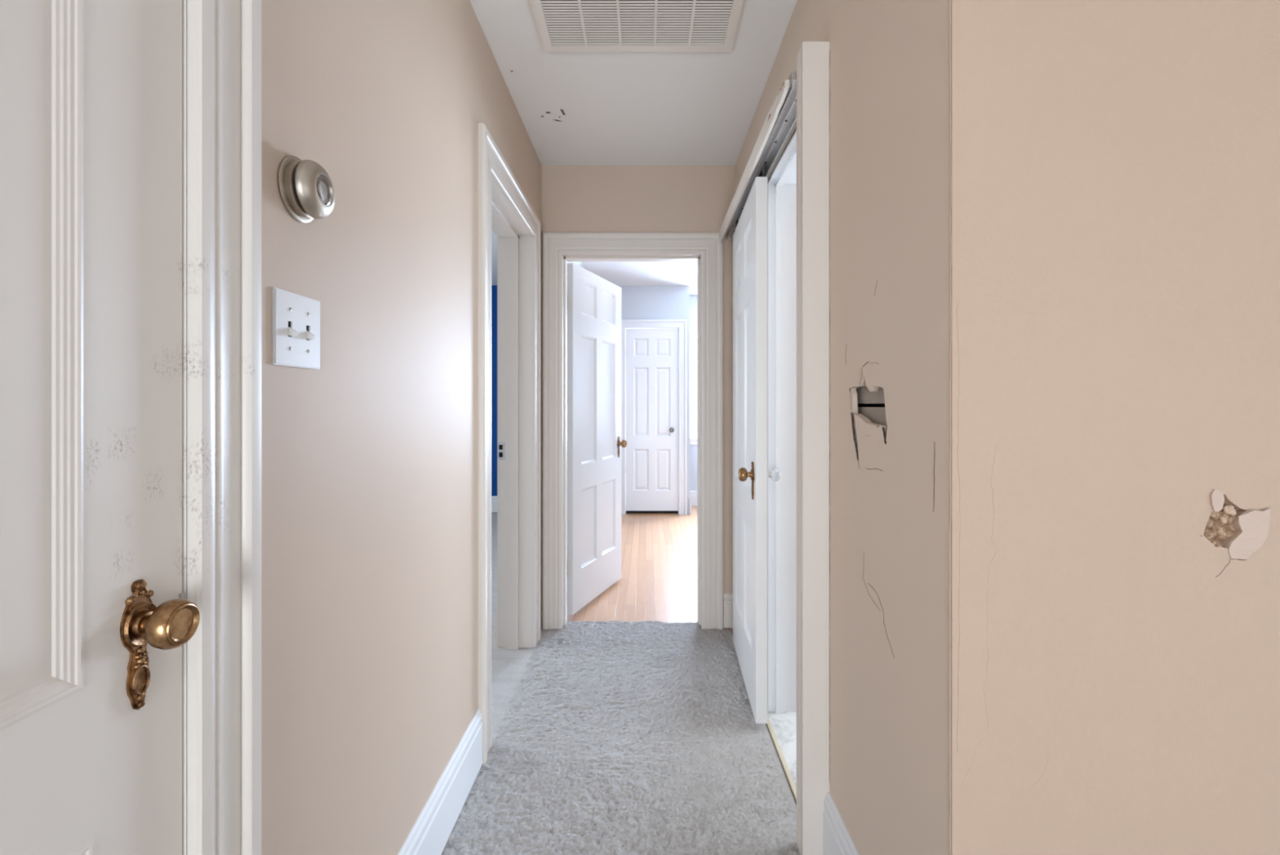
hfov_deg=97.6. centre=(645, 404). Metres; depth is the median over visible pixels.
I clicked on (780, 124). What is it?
door track
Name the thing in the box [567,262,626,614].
door
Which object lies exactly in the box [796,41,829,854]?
trim
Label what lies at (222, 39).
trim
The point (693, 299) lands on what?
wall
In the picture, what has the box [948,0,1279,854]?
wall
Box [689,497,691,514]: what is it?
baseboard
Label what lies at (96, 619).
door
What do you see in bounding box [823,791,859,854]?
baseboard
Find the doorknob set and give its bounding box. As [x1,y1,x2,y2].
[277,155,334,222]
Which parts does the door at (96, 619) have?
knob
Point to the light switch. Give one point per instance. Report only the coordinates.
(295, 318)
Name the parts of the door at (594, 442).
knob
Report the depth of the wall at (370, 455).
1.13 m
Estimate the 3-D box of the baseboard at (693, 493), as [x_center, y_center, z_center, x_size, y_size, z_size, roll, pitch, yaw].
[1.679,1.099,6.571,2.403,0.177,0.016,0,0,0]
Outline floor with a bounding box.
[491,503,796,804]
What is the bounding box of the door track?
[718,71,796,242]
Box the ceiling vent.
[527,0,746,52]
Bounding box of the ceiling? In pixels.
[469,0,797,295]
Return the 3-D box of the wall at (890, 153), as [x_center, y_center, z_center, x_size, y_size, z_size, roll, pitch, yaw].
[0.532,-0.034,1.915,0.123,2.457,2.091,0,0,0]
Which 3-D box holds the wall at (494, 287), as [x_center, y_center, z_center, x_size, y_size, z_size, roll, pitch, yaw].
[-2.400,-0.050,6.150,3.400,2.490,0.100,0,0,0]
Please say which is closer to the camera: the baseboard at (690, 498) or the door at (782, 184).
the door at (782, 184)
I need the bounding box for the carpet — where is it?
[440,619,800,854]
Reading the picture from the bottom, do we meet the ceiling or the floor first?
the floor
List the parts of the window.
sill, sash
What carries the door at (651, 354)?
in the wall at (637, 302)
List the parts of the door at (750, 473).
knob, knob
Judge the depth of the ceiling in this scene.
2.31 m
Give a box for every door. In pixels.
[0,0,199,854]
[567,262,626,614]
[625,328,678,511]
[733,176,780,723]
[767,129,796,712]
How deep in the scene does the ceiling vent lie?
1.86 m
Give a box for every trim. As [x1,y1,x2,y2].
[182,0,262,854]
[477,122,541,764]
[542,231,723,629]
[621,319,686,514]
[766,715,796,802]
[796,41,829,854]
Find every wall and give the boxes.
[262,0,583,854]
[491,284,497,495]
[541,165,735,628]
[618,285,689,514]
[689,295,697,489]
[735,0,951,854]
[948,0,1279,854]
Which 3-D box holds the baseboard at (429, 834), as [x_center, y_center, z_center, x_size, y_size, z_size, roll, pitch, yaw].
[-0.542,1.087,1.306,0.016,0.177,1.059,0,0,0]
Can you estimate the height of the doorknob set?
0.099 m
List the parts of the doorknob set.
plate, plate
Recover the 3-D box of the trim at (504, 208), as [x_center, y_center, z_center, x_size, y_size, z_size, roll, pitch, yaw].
[-0.623,0.129,2.333,0.194,2.104,0.991,0,0,0]
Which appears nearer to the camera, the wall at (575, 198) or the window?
the wall at (575, 198)
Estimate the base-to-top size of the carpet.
0.030 m
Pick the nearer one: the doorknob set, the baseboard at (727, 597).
the doorknob set
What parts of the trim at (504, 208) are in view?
plate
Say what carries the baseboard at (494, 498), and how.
attached to the wall at (494, 287)
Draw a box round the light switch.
[271,287,319,368]
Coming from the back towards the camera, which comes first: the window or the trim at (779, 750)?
the window
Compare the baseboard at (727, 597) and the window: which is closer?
the baseboard at (727, 597)
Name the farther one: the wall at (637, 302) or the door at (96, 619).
the wall at (637, 302)
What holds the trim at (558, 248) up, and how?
attached to the wall at (575, 198)
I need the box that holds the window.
[689,322,697,444]
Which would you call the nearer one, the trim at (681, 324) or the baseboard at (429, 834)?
the baseboard at (429, 834)
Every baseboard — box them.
[397,708,482,854]
[491,495,497,512]
[689,489,697,505]
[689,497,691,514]
[723,592,733,627]
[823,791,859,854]
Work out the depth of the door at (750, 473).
2.15 m

